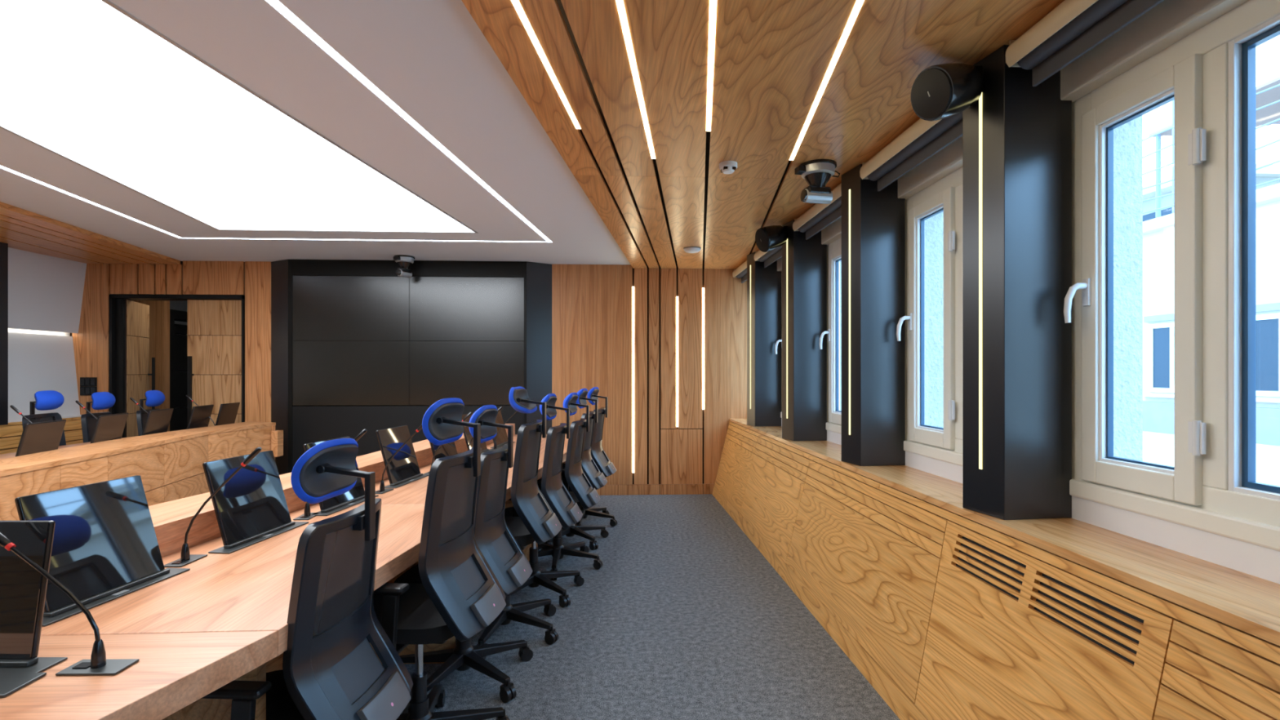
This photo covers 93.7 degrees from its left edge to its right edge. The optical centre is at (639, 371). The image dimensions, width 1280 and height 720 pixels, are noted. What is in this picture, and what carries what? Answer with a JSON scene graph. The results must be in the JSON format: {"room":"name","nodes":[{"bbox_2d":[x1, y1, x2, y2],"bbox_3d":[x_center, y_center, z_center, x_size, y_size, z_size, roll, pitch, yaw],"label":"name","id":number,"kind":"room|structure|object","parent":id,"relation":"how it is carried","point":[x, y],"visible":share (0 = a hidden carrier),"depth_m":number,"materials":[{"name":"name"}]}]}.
{"room":"conference room","nodes":[
{"label":"conference room","id":0,"kind":"room"},
{"bbox_2d":[0,247,86,454],"bbox_3d":[-6.180,0.040,1.643,1.020,2.740,9.900,0,0,-3],"label":"wall","id":1,"kind":"structure","parent":0,"point":[46,292],"depth_m":6.15,"materials":[{"name":"white"}]},
{"bbox_2d":[0,242,8,425],"bbox_3d":[-5.998,-0.351,5.467,0.305,1.676,0.240,0,0,-3],"label":"pillar","id":2,"kind":"structure","parent":1,"relation":"on","point":[3,246],"depth_m":5.52,"materials":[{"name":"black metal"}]},
{"bbox_2d":[61,414,81,418],"bbox_3d":[-6.097,0.477,6.423,0.062,0.022,0.240,0,0,-3],"label":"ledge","id":3,"kind":"object","parent":1,"relation":"on","point":[73,415],"visible":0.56,"depth_m":6.40,"materials":[{"name":"white wood"}]},
{"bbox_2d":[132,300,187,431],"bbox_3d":[-5.780,0.060,8.462,3.700,2.700,3.320,0,0,-3],"label":"wall","id":4,"kind":"structure","parent":0,"point":[168,319],"depth_m":8.14,"materials":[{"name":"brown wood"}]},
{"bbox_2d":[70,260,746,495],"bbox_3d":[-2.995,0.040,6.837,9.300,2.740,0.204,0,0,-3],"label":"wall","id":5,"kind":"structure","parent":0,"point":[592,304],"depth_m":6.88,"materials":[{"name":"brown"}]},
{"bbox_2d":[80,377,97,386],"bbox_3d":[-6.049,0.107,6.579,0.175,0.099,0.014,0,0,-3],"label":"switch plate","id":6,"kind":"object","parent":5,"relation":"attached to","point":[84,381],"visible":1,"depth_m":6.58,"materials":[{"name":"black paint"}]},
{"bbox_2d":[80,386,97,395],"bbox_3d":[-6.049,0.207,6.579,0.175,0.099,0.014,0,0,-3],"label":"switch plate","id":7,"kind":"object","parent":5,"relation":"attached to","point":[84,390],"visible":0.88,"depth_m":6.57,"materials":[{"name":"black paint"}]},
{"bbox_2d":[109,294,244,438],"bbox_3d":[-5.190,0.279,6.961,1.548,2.262,0.686,0,0,-3],"label":"door","id":8,"kind":"structure","parent":5,"relation":"in","point":[215,322],"depth_m":6.70,"materials":[{"name":"black paint"}]},
{"bbox_2d":[271,259,551,475],"bbox_3d":[-2.552,0.091,6.680,3.110,2.637,0.159,0,0,-3],"label":"video wall","id":9,"kind":"structure","parent":5,"relation":"attached to","point":[473,332],"depth_m":6.61,"materials":[{"name":"black"}]},
{"bbox_2d":[631,286,634,472],"bbox_3d":[-0.077,0.088,6.892,0.025,2.134,0.021,0,0,-3],"label":"linear light","id":10,"kind":"object","parent":5,"relation":"attached to","point":[633,287],"visible":1,"depth_m":6.88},
{"bbox_2d":[675,296,678,426],"bbox_3d":[0.429,-0.119,6.918,0.025,1.498,0.021,0,0,-3],"label":"linear light","id":11,"kind":"object","parent":5,"relation":"attached to","point":[677,297],"visible":1,"depth_m":6.91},
{"bbox_2d":[702,288,704,408],"bbox_3d":[0.731,-0.270,6.933,0.025,1.401,0.021,0,0,-3],"label":"linear light","id":12,"kind":"object","parent":5,"relation":"attached to","point":[703,289],"visible":1,"depth_m":6.92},
{"bbox_2d":[0,0,1064,269],"bbox_3d":[-2.397,-1.290,1.873,8.600,0.200,10.380,0,0,-3],"label":"ceiling","id":13,"kind":"structure","parent":0,"point":[470,73],"depth_m":2.81,"materials":[{"name":"brown"}]},
{"bbox_2d":[0,0,478,233],"bbox_3d":[-2.416,-1.243,2.765,2.226,0.034,4.965,0,0,-3],"label":"ceiling panel","id":14,"kind":"object","parent":13,"relation":"attached to","point":[91,84],"visible":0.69,"depth_m":3.09,"materials":[{"name":"white plastic"}]},
{"bbox_2d":[0,0,551,241],"bbox_3d":[-2.394,-1.249,2.751,3.420,0.022,5.735,0,0,-3],"label":"recessed light","id":15,"kind":"object","parent":13,"relation":"in","point":[277,3],"visible":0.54,"depth_m":2.85,"materials":[{"name":"plastic"}]},
{"bbox_2d":[0,165,180,237],"bbox_3d":[-3.652,-1.249,2.692,0.042,0.022,5.799,0,0,-11],"label":"diffuser","id":16,"kind":"object","parent":15,"relation":"attached to","point":[0,166],"depth_m":4.27,"materials":[{"name":"plastic"}]},
{"bbox_2d":[205,237,550,241],"bbox_3d":[-2.536,-1.249,5.594,3.420,0.022,0.042,0,0,-3],"label":"diffuser","id":17,"kind":"object","parent":15,"relation":"attached to","point":[206,237],"depth_m":5.61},
{"bbox_2d":[268,0,551,241],"bbox_3d":[-1.137,-1.249,2.817,0.042,0.022,5.799,0,0,6],"label":"diffuser","id":18,"kind":"object","parent":15,"relation":"attached to","point":[277,3],"depth_m":2.67,"materials":[{"name":"plastic"}]},
{"bbox_2d":[393,254,414,278],"bbox_3d":[-2.524,-1.121,6.408,0.224,0.218,0.230,0,0,-29],"label":"ceiling camera","id":19,"kind":"object","parent":13,"relation":"attached to","point":[404,261],"visible":1,"depth_m":6.34,"materials":[{"name":"black"}]},
{"bbox_2d":[511,0,581,128],"bbox_3d":[-0.477,-1.197,1.150,0.023,0.018,3.587,0,0,6],"label":"recessed light","id":20,"kind":"object","parent":13,"relation":"in","point":[516,3],"visible":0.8,"depth_m":2.27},
{"bbox_2d":[615,0,655,159],"bbox_3d":[-0.101,-1.197,1.564,0.023,0.018,3.578,0,0,6],"label":"recessed light","id":21,"kind":"object","parent":13,"relation":"in","point":[620,3],"visible":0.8,"depth_m":2.35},
{"bbox_2d":[683,246,701,253],"bbox_3d":[0.502,-1.169,5.772,0.170,0.043,0.170,0,0,-3],"label":"smoke detector","id":22,"kind":"object","parent":13,"relation":"attached to","point":[688,249],"visible":1,"depth_m":5.72,"materials":[{"name":"white plastic"}]},
{"bbox_2d":[706,0,716,131],"bbox_3d":[0.161,-1.197,1.179,0.023,0.018,3.583,0,0,6],"label":"recessed light","id":23,"kind":"object","parent":13,"relation":"in","point":[713,3],"visible":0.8,"depth_m":2.28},
{"bbox_2d":[719,160,737,173],"bbox_3d":[0.504,-1.164,3.429,0.104,0.052,0.104,0,0,-3],"label":"smoke detector","id":24,"kind":"object","parent":13,"relation":"attached to","point":[726,166],"visible":1,"depth_m":3.40,"materials":[{"name":"white plastic"}]},
{"bbox_2d":[720,166,736,173],"bbox_3d":[0.504,-1.155,3.429,0.076,0.013,0.076,0,0,-3],"label":"vent","id":25,"kind":"object","parent":24,"relation":"attached to","point":[723,169],"depth_m":3.40,"materials":[{"name":"plastic"}]},
{"bbox_2d":[732,260,746,283],"bbox_3d":[1.179,-1.105,6.562,0.190,0.161,0.750,0,0,-3],"label":"roller blind","id":26,"kind":"object","parent":13,"relation":"attached to","point":[740,272],"visible":0.43,"depth_m":6.67,"materials":[{"name":"beige"}]},
{"bbox_2d":[753,245,782,267],"bbox_3d":[1.236,-1.105,5.413,0.190,0.161,0.980,0,0,-3],"label":"roller blind","id":27,"kind":"object","parent":13,"relation":"attached to","point":[769,257],"visible":0.45,"depth_m":5.62,"materials":[{"name":"beige"}]},
{"bbox_2d":[794,159,839,204],"bbox_3d":[1.022,-1.081,3.467,0.224,0.218,0.230,0,0,28],"label":"ceiling camera","id":28,"kind":"object","parent":13,"relation":"attached to","point":[816,173],"visible":1,"depth_m":3.41,"materials":[{"name":"silver"}]},
{"bbox_2d":[792,182,841,239],"bbox_3d":[1.299,-1.105,4.165,0.190,0.161,0.980,0,0,-3],"label":"roller blind","id":29,"kind":"object","parent":13,"relation":"attached to","point":[818,217],"visible":0.54,"depth_m":4.19,"materials":[{"name":"beige"}]},
{"bbox_2d":[789,0,864,159],"bbox_3d":[0.673,-1.197,1.596,0.023,0.018,3.563,0,0,6],"label":"recessed light","id":30,"kind":"object","parent":13,"relation":"in","point":[859,3],"visible":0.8,"depth_m":2.35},
{"bbox_2d":[859,111,962,191],"bbox_3d":[1.361,-1.105,2.917,0.190,0.161,0.980,0,0,-3],"label":"roller blind","id":31,"kind":"object","parent":13,"relation":"attached to","point":[923,139],"visible":0.57,"depth_m":2.92,"materials":[{"name":"beige"}]},
{"bbox_2d":[379,493,900,719],"bbox_3d":[-2.776,1.460,3.466,9.200,0.100,13.600,0,0,-3],"label":"floor","id":32,"kind":"structure","parent":0,"point":[682,617],"depth_m":3.14,"materials":[{"name":"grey carpet"}]},
{"bbox_2d":[22,390,66,445],"bbox_3d":[-4.947,0.784,5.162,0.644,1.251,0.658,0,0,-11],"label":"office chair","id":33,"kind":"object","parent":32,"relation":"on","point":[45,400],"visible":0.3,"depth_m":5.11,"materials":[{"name":"fabric"}]},
{"bbox_2d":[34,390,64,410],"bbox_3d":[-5.047,0.241,5.143,0.079,0.168,0.294,-2,0,-11],"label":"cushion","id":34,"kind":"object","parent":33,"relation":"on","point":[45,400],"depth_m":5.09,"materials":[{"name":"blue fabric"}]},
{"bbox_2d":[80,391,115,442],"bbox_3d":[-4.975,0.799,5.711,0.644,1.221,0.658,0,0,-11],"label":"office chair","id":35,"kind":"object","parent":32,"relation":"on","point":[100,400],"visible":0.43,"depth_m":5.62,"materials":[{"name":"fabric"}]},
{"bbox_2d":[91,391,115,409],"bbox_3d":[-5.074,0.271,5.692,0.079,0.168,0.294,-2,0,-11],"label":"cushion","id":36,"kind":"object","parent":35,"relation":"on","point":[100,400],"depth_m":5.64,"materials":[{"name":"blue fabric"}]},
{"bbox_2d":[136,390,164,435],"bbox_3d":[-4.901,0.799,6.225,0.644,1.221,0.658,0,0,-11],"label":"office chair","id":37,"kind":"object","parent":32,"relation":"on","point":[153,397],"visible":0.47,"depth_m":6.13,"materials":[{"name":"fabric"}]},
{"bbox_2d":[145,390,164,406],"bbox_3d":[-5.000,0.271,6.206,0.079,0.168,0.294,-2,0,-11],"label":"headrest cover","id":38,"kind":"object","parent":37,"relation":"on","point":[153,397],"depth_m":6.15,"materials":[{"name":"blue fabric"}]},
{"bbox_2d":[0,421,568,719],"bbox_3d":[-2.635,0.969,3.608,4.617,0.883,5.730,0,0,-3],"label":"conference table","id":39,"kind":"object","parent":32,"relation":"on","point":[214,624],"visible":0.34,"depth_m":1.80,"materials":[{"name":"brown wood"}]},
{"bbox_2d":[9,404,31,422],"bbox_3d":[-4.165,0.433,4.137,0.294,0.413,0.124,0,0,-13],"label":"gooseneck microphone","id":40,"kind":"object","parent":39,"relation":"on","point":[13,407],"visible":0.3,"depth_m":4.11,"materials":[{"name":"grey metal"}]},
{"bbox_2d":[0,672,46,697],"bbox_3d":[-1.466,0.636,1.211,0.433,0.006,0.090,0,0,-3],"label":"flap","id":41,"kind":"object","parent":39,"relation":"on","point":[10,683],"visible":1,"depth_m":1.23,"materials":[{"name":"grey metal"}]},
{"bbox_2d":[0,520,67,673],"bbox_3d":[-1.492,0.487,1.308,0.435,0.305,0.101,0,0,0],"label":"monitor","id":42,"kind":"object","parent":39,"relation":"on","point":[23,588],"visible":1,"depth_m":1.32,"materials":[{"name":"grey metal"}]},
{"bbox_2d":[15,419,66,456],"bbox_3d":[-3.949,0.482,3.922,0.135,0.315,0.435,0,0,-13],"label":"monitor","id":43,"kind":"object","parent":39,"relation":"on","point":[39,437],"visible":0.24,"depth_m":3.90,"materials":[{"name":"glass"}]},
{"bbox_2d":[0,532,139,675],"bbox_3d":[-1.264,0.482,1.294,0.314,0.316,0.064,0,0,-1],"label":"gooseneck microphone","id":44,"kind":"object","parent":39,"relation":"on","point":[98,664],"visible":1,"depth_m":1.29,"materials":[{"name":"grey metal"}]},
{"bbox_2d":[75,400,97,419],"bbox_3d":[-4.359,0.433,4.818,0.294,0.413,0.124,0,0,-13],"label":"gooseneck microphone","id":45,"kind":"object","parent":39,"relation":"on","point":[81,405],"visible":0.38,"depth_m":4.79,"materials":[{"name":"grey metal"}]},
{"bbox_2d":[14,475,190,626],"bbox_3d":[-1.545,0.483,1.729,0.145,0.312,0.435,0,0,5],"label":"monitor","id":46,"kind":"object","parent":39,"relation":"on","point":[105,548],"visible":0.87,"depth_m":1.72,"materials":[{"name":"grey metal"}]},
{"bbox_2d":[90,412,128,443],"bbox_3d":[-4.114,0.482,4.614,0.135,0.315,0.435,0,0,-13],"label":"monitor","id":47,"kind":"object","parent":39,"relation":"on","point":[108,427],"visible":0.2,"depth_m":4.60,"materials":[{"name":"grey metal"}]},
{"bbox_2d":[129,397,147,413],"bbox_3d":[-4.408,0.433,5.387,0.294,0.413,0.124,0,0,-13],"label":"gooseneck microphone","id":48,"kind":"object","parent":39,"relation":"on","point":[131,398],"visible":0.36,"depth_m":5.36,"materials":[{"name":"grey metal"}]},
{"bbox_2d":[142,408,173,435],"bbox_3d":[-4.213,0.482,5.200,0.135,0.315,0.435,0,0,-12],"label":"monitor","id":49,"kind":"object","parent":39,"relation":"on","point":[157,421],"visible":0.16,"depth_m":5.18,"materials":[{"name":"grey metal"}]},
{"bbox_2d":[186,404,213,429],"bbox_3d":[-4.294,0.482,5.816,0.135,0.315,0.435,0,0,-10],"label":"monitor","id":50,"kind":"object","parent":39,"relation":"on","point":[199,416],"visible":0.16,"depth_m":5.79,"materials":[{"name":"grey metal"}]},
{"bbox_2d":[164,446,262,567],"bbox_3d":[-1.424,0.446,2.028,0.287,0.386,0.124,0,0,-1],"label":"gooseneck microphone","id":51,"kind":"object","parent":39,"relation":"on","point":[186,557],"visible":0.96,"depth_m":2.02,"materials":[{"name":"grey metal"}]},
{"bbox_2d":[215,402,239,425],"bbox_3d":[-4.336,0.482,6.263,0.135,0.315,0.435,0,0,-8],"label":"monitor","id":52,"kind":"object","parent":39,"relation":"on","point":[228,412],"visible":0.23,"depth_m":6.24,"materials":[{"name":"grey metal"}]},
{"bbox_2d":[202,450,308,553],"bbox_3d":[-1.495,0.483,2.332,0.145,0.312,0.435,0,0,5],"label":"monitor","id":53,"kind":"object","parent":39,"relation":"on","point":[251,508],"visible":1,"depth_m":2.30,"materials":[{"name":"grey metal"}]},
{"bbox_2d":[293,428,367,519],"bbox_3d":[-1.358,0.446,2.659,0.287,0.386,0.124,0,0,-5],"label":"gooseneck microphone","id":54,"kind":"object","parent":39,"relation":"on","point":[307,515],"visible":0.62,"depth_m":2.64,"materials":[{"name":"grey metal"}]},
{"bbox_2d":[303,435,378,515],"bbox_3d":[-1.441,0.483,2.886,0.145,0.312,0.435,0,0,5],"label":"monitor","id":55,"kind":"object","parent":39,"relation":"on","point":[356,495],"visible":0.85,"depth_m":2.85,"materials":[{"name":"grey metal"}]},
{"bbox_2d":[375,424,422,493],"bbox_3d":[-1.266,0.446,3.195,0.287,0.386,0.124,0,0,5],"label":"gooseneck microphone","id":56,"kind":"object","parent":39,"relation":"on","point":[382,490],"visible":0.87,"depth_m":3.19,"materials":[{"name":"grey metal"}]},
{"bbox_2d":[375,425,429,488],"bbox_3d":[-1.391,0.483,3.519,0.145,0.312,0.435,0,0,5],"label":"monitor","id":57,"kind":"object","parent":39,"relation":"on","point":[403,468],"visible":0.88,"depth_m":3.49,"materials":[{"name":"grey metal"}]},
{"bbox_2d":[429,441,457,461],"bbox_3d":[-1.334,0.483,4.112,0.145,0.312,0.435,0,0,5],"label":"monitor","id":58,"kind":"object","parent":39,"relation":"on","point":[449,449],"visible":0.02,"depth_m":4.09,"materials":[{"name":"glass"}]},
{"bbox_2d":[423,412,471,474],"bbox_3d":[-1.206,0.446,3.805,0.287,0.386,0.124,0,0,2],"label":"gooseneck microphone","id":59,"kind":"object","parent":39,"relation":"on","point":[469,414],"visible":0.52,"depth_m":3.80,"materials":[{"name":"grey metal"}]},
{"bbox_2d":[462,413,493,453],"bbox_3d":[-1.283,0.483,4.696,0.145,0.312,0.435,0,0,5],"label":"monitor","id":60,"kind":"object","parent":39,"relation":"on","point":[468,437],"visible":0.35,"depth_m":4.60,"materials":[{"name":"grey metal"}]},
{"bbox_2d":[490,408,515,448],"bbox_3d":[-1.231,0.483,5.259,0.145,0.312,0.435,0,0,5],"label":"monitor","id":61,"kind":"object","parent":39,"relation":"on","point":[502,437],"visible":0.51,"depth_m":5.29,"materials":[{"name":"grey metal"}]},
{"bbox_2d":[488,410,516,449],"bbox_3d":[-1.089,0.446,4.962,0.287,0.386,0.124,0,0,7],"label":"gooseneck microphone","id":62,"kind":"object","parent":39,"relation":"on","point":[495,447],"visible":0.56,"depth_m":4.97,"materials":[{"name":"grey metal"}]},
{"bbox_2d":[200,438,413,719],"bbox_3d":[-0.995,0.803,1.702,0.679,1.215,0.648,0,0,3],"label":"office chair","id":63,"kind":"object","parent":32,"relation":"on","point":[331,670],"visible":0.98,"depth_m":1.65,"materials":[{"name":"black plastic"}]},
{"bbox_2d":[290,438,358,503],"bbox_3d":[-0.910,0.278,1.724,0.079,0.168,0.294,2,0,3],"label":"cushion","id":64,"kind":"object","parent":63,"relation":"on","point":[316,477],"depth_m":1.71,"materials":[{"name":"blue fabric"}]},
{"bbox_2d":[366,397,509,719],"bbox_3d":[-0.834,0.753,2.232,0.644,1.314,0.654,0,0,6],"label":"office chair","id":65,"kind":"object","parent":32,"relation":"on","point":[451,600],"visible":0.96,"depth_m":2.12,"materials":[{"name":"black plastic"}]},
{"bbox_2d":[422,397,464,445],"bbox_3d":[-0.734,0.179,2.213,0.079,0.168,0.294,2,0,6],"label":"cushion","id":66,"kind":"object","parent":65,"relation":"on","point":[439,428],"depth_m":2.20,"materials":[{"name":"blue fabric"}]},
{"bbox_2d":[394,404,533,713],"bbox_3d":[-0.831,0.781,2.760,0.645,1.257,0.657,0,0,4],"label":"office chair","id":67,"kind":"object","parent":32,"relation":"on","point":[494,538],"visible":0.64,"depth_m":2.69,"materials":[{"name":"black plastic"}]},
{"bbox_2d":[468,404,497,443],"bbox_3d":[-0.730,0.235,2.757,0.079,0.168,0.294,2,0,4],"label":"cushion","id":68,"kind":"object","parent":67,"relation":"on","point":[486,415],"depth_m":2.77,"materials":[{"name":"plastic"}]},
{"bbox_2d":[475,386,562,658],"bbox_3d":[-0.746,0.745,3.237,0.656,1.329,0.638,0,0,4],"label":"office chair","id":69,"kind":"object","parent":32,"relation":"on","point":[532,520],"visible":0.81,"depth_m":3.15,"materials":[{"name":"black plastic"}]},
{"bbox_2d":[508,386,537,413],"bbox_3d":[-0.651,0.164,3.251,0.079,0.168,0.294,-34,-2,3],"label":"headrest cover","id":70,"kind":"object","parent":69,"relation":"on","point":[519,400],"depth_m":3.23,"materials":[{"name":"blue fabric"}]},
{"bbox_2d":[504,393,584,607],"bbox_3d":[-0.693,0.774,3.827,0.645,1.273,0.656,0,0,4],"label":"office chair","id":71,"kind":"object","parent":32,"relation":"on","point":[568,513],"visible":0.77,"depth_m":3.73,"materials":[{"name":"black plastic"}]},
{"bbox_2d":[539,393,556,420],"bbox_3d":[-0.592,0.221,3.815,0.079,0.168,0.294,0,0,4],"label":"cushion","id":72,"kind":"object","parent":71,"relation":"on","point":[550,399],"depth_m":3.82,"materials":[{"name":"blue fabric"}]},
{"bbox_2d":[537,392,602,579],"bbox_3d":[-0.590,0.780,4.370,0.651,1.260,0.648,0,0,5],"label":"office chair","id":73,"kind":"object","parent":32,"relation":"on","point":[583,493],"visible":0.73,"depth_m":4.30,"materials":[{"name":"black plastic"}]},
{"bbox_2d":[563,392,577,416],"bbox_3d":[-0.516,0.232,4.378,0.079,0.168,0.294,4,0,5],"label":"cushion","id":74,"kind":"object","parent":73,"relation":"on","point":[570,401],"depth_m":4.36,"materials":[{"name":"blue fabric"}]},
{"bbox_2d":[537,388,608,550],"bbox_3d":[-0.598,0.773,4.995,0.645,1.275,0.656,0,0,6],"label":"office chair","id":75,"kind":"object","parent":32,"relation":"on","point":[597,479],"visible":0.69,"depth_m":4.90,"materials":[{"name":"black plastic"}]},
{"bbox_2d":[576,388,587,408],"bbox_3d":[-0.497,0.216,4.979,0.079,0.168,0.294,6,1,6],"label":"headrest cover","id":76,"kind":"object","parent":75,"relation":"on","point":[582,393],"depth_m":4.96,"materials":[{"name":"blue fabric"}]},
{"bbox_2d":[561,386,617,526],"bbox_3d":[-0.526,0.774,5.581,0.655,1.271,0.641,0,0,8],"label":"office chair","id":77,"kind":"object","parent":32,"relation":"on","point":[598,455],"visible":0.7,"depth_m":5.50,"materials":[{"name":"black plastic"}]},
{"bbox_2d":[586,386,599,404],"bbox_3d":[-0.446,0.221,5.588,0.079,0.168,0.294,4,1,8],"label":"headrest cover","id":78,"kind":"object","parent":77,"relation":"on","point":[593,393],"depth_m":5.56,"materials":[{"name":"blue fabric"}]},
{"bbox_2d":[711,421,1279,719],"bbox_3d":[1.349,0.990,2.005,0.545,0.849,9.870,0,0,-3],"label":"radiator cover","id":79,"kind":"object","parent":32,"relation":"on","point":[947,615],"visible":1,"depth_m":2.19,"materials":[{"name":"brown"}]},
{"bbox_2d":[777,0,1279,583],"bbox_3d":[1.703,-0.140,2.128,0.305,3.300,10.080,0,0,-3],"label":"wall","id":80,"kind":"structure","parent":0,"point":[1170,21],"depth_m":2.20,"materials":[{"name":"paint"}]},
{"bbox_2d":[774,339,782,417],"bbox_3d":[1.428,-0.278,5.428,0.166,1.465,1.100,0,0,-3],"label":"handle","id":81,"kind":"structure","parent":80,"relation":"in","point":[779,340],"depth_m":5.87,"materials":[{"name":"white plastic"}]},
{"bbox_2d":[819,237,841,434],"bbox_3d":[1.490,-0.278,4.180,0.166,1.465,1.100,0,0,-3],"label":"window","id":82,"kind":"structure","parent":80,"relation":"in","point":[833,424],"depth_m":4.59,"materials":[{"name":"white plastic"}]},
{"bbox_2d":[896,167,962,466],"bbox_3d":[1.553,-0.278,2.931,0.166,1.465,1.100,0,0,-3],"label":"window","id":83,"kind":"structure","parent":80,"relation":"in","point":[945,195],"depth_m":3.16,"materials":[{"name":"white plastic"}]},
{"bbox_2d":[728,418,1279,645],"bbox_3d":[1.451,0.552,2.015,0.341,0.026,9.880,0,0,-3],"label":"windowsill","id":84,"kind":"structure","parent":80,"relation":"attached to","point":[1248,603],"depth_m":1.75,"materials":[{"name":"brown wood"}]},
{"bbox_2d":[746,251,781,426],"bbox_3d":[1.247,-0.326,6.050,0.305,1.727,0.240,0,0,-3],"label":"pillar","id":85,"kind":"structure","parent":84,"relation":"on","point":[763,284],"depth_m":5.95,"materials":[{"name":"black metal"}]},
{"bbox_2d":[782,219,826,440],"bbox_3d":[1.310,-0.326,4.801,0.305,1.727,0.240,0,0,-3],"label":"pillar","id":86,"kind":"structure","parent":84,"relation":"on","point":[804,262],"depth_m":4.70,"materials":[{"name":"black metal"}]},
{"bbox_2d":[755,225,787,252],"bbox_3d":[1.066,-1.062,4.782,0.273,0.219,0.195,0,0,-19],"label":"loudspeaker","id":87,"kind":"object","parent":86,"relation":"attached to","point":[767,238],"visible":1,"depth_m":4.71,"materials":[{"name":"black"}]},
{"bbox_2d":[755,229,768,251],"bbox_3d":[0.967,-1.044,4.747,0.063,0.170,0.178,0,0,-23],"label":"grille","id":88,"kind":"object","parent":87,"relation":"attached to","point":[762,236],"depth_m":4.73,"materials":[{"name":"black paint"}]},
{"bbox_2d":[841,164,905,466],"bbox_3d":[1.372,-0.326,3.553,0.305,1.727,0.240,0,0,-3],"label":"pillar","id":89,"kind":"structure","parent":84,"relation":"on","point":[873,220],"depth_m":3.45,"materials":[{"name":"black metal"}]},
{"bbox_2d":[962,44,1071,519],"bbox_3d":[1.434,-0.326,2.305,0.305,1.727,0.240,0,0,-3],"label":"pillar","id":90,"kind":"structure","parent":84,"relation":"on","point":[1017,135],"depth_m":2.20,"materials":[{"name":"black metal"}]},
{"bbox_2d":[911,62,983,121],"bbox_3d":[1.191,-1.062,2.285,0.273,0.219,0.195,0,0,-19],"label":"loudspeaker","id":91,"kind":"object","parent":90,"relation":"attached to","point":[943,91],"visible":1,"depth_m":2.22,"materials":[{"name":"black"}]},
{"bbox_2d":[911,67,951,119],"bbox_3d":[1.092,-1.044,2.250,0.063,0.170,0.178,0,0,-23],"label":"grille","id":92,"kind":"object","parent":91,"relation":"attached to","point":[931,90],"depth_m":2.23,"materials":[{"name":"metal"}]},
{"bbox_2d":[1063,0,1279,551],"bbox_3d":[1.615,-0.278,1.683,0.166,1.465,1.100,0,0,-3],"label":"window","id":93,"kind":"structure","parent":80,"relation":"in","point":[1209,74],"depth_m":1.74,"materials":[{"name":"white plastic"}]},
{"bbox_2d":[1005,0,1164,86],"bbox_3d":[1.423,-1.105,1.668,0.190,0.161,0.980,0,0,-3],"label":"roller blind","id":94,"kind":"object","parent":93,"relation":"attached to","point":[1073,28],"visible":1,"depth_m":1.92,"materials":[{"name":"beige"}]},
{"bbox_2d":[1142,164,1279,222],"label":"window","id":95,"kind":"structure","parent":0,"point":[1271,172],"depth_m":13.86,"materials":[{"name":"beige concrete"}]},
{"label":"outside","id":96,"kind":"structure","parent":0,"visible":0},
{"bbox_2d":[1142,84,1279,141],"bbox_3d":[8.200,-3.751,8.220,0.021,0.203,9.601,0,0,-3],"label":"overhead cable","id":97,"kind":"object","parent":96,"point":[1278,85],"visible":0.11,"depth_m":9.17,"materials":[{"name":"grey plastic"}]},
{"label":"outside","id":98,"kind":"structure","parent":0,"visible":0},
{"bbox_2d":[1142,99,1279,158],"bbox_3d":[8.250,-3.526,8.222,0.021,0.166,9.602,0,0,-3],"label":"overhead cable","id":99,"kind":"object","parent":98,"point":[1275,102],"visible":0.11,"depth_m":9.23,"materials":[{"name":"grey plastic"}]},
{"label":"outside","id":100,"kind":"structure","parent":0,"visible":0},
{"bbox_2d":[1142,118,1279,174],"bbox_3d":[8.300,-3.313,8.225,0.021,0.196,9.602,0,0,-3],"label":"overhead cable","id":101,"kind":"object","parent":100,"point":[1278,119],"visible":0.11,"depth_m":9.28,"materials":[{"name":"grey plastic"}]},
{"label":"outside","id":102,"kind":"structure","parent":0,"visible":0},
{"bbox_2d":[1142,139,1279,189],"bbox_3d":[8.350,-3.076,8.227,0.021,0.200,9.600,0,0,-3],"label":"overhead cable","id":103,"kind":"object","parent":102,"point":[1277,140],"visible":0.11,"depth_m":9.35,"materials":[{"name":"grey plastic"}]},
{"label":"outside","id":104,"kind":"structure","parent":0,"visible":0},
{"bbox_2d":[1142,160,1279,201],"bbox_3d":[8.399,-2.838,8.230,0.021,0.178,9.600,0,0,-3],"label":"overhead cable","id":105,"kind":"object","parent":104,"point":[1278,161],"visible":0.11,"depth_m":9.38,"materials":[{"name":"grey plastic"}]},
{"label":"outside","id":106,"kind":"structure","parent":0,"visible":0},
{"bbox_2d":[1142,177,1279,213],"bbox_3d":[8.449,-2.629,8.232,0.021,0.174,9.600,0,0,-3],"label":"overhead cable","id":107,"kind":"object","parent":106,"point":[1278,179],"visible":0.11,"depth_m":9.44,"materials":[{"name":"grey plastic"}]},
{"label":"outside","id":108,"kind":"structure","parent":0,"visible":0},
{"bbox_2d":[1142,431,1279,485],"bbox_3d":[30.447,1.050,11.535,58.030,0.120,100.000,0,0,-3],"label":"terrace","id":109,"kind":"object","parent":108,"point":[1157,447],"visible":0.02,"depth_m":7.15,"materials":[{"name":"beige"}]},
{"bbox_2d":[1142,182,1279,446],"bbox_3d":[12.320,-0.750,2.919,7.300,3.480,24.600,0,0,-3],"label":"neighbouring building","id":110,"kind":"structure","parent":109,"relation":"on","point":[1157,233],"depth_m":9.61,"materials":[{"name":"beige"}]},
{"bbox_2d":[1172,100,1173,213],"bbox_3d":[9.670,-4.340,10.847,0.080,3.700,0.900,0,0,-3],"label":"mast","id":111,"kind":"object","parent":110,"relation":"on","point":[1172,100],"visible":0.08,"depth_m":10.84,"materials":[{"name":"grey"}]},
{"bbox_2d":[1148,76,1279,217],"bbox_3d":[12.040,-3.790,9.313,3.980,2.600,5.000,0,0,-3],"label":"roof canopy","id":112,"kind":"object","parent":110,"relation":"on","point":[1271,113],"visible":0.4,"depth_m":11.23,"materials":[{"name":"white"}]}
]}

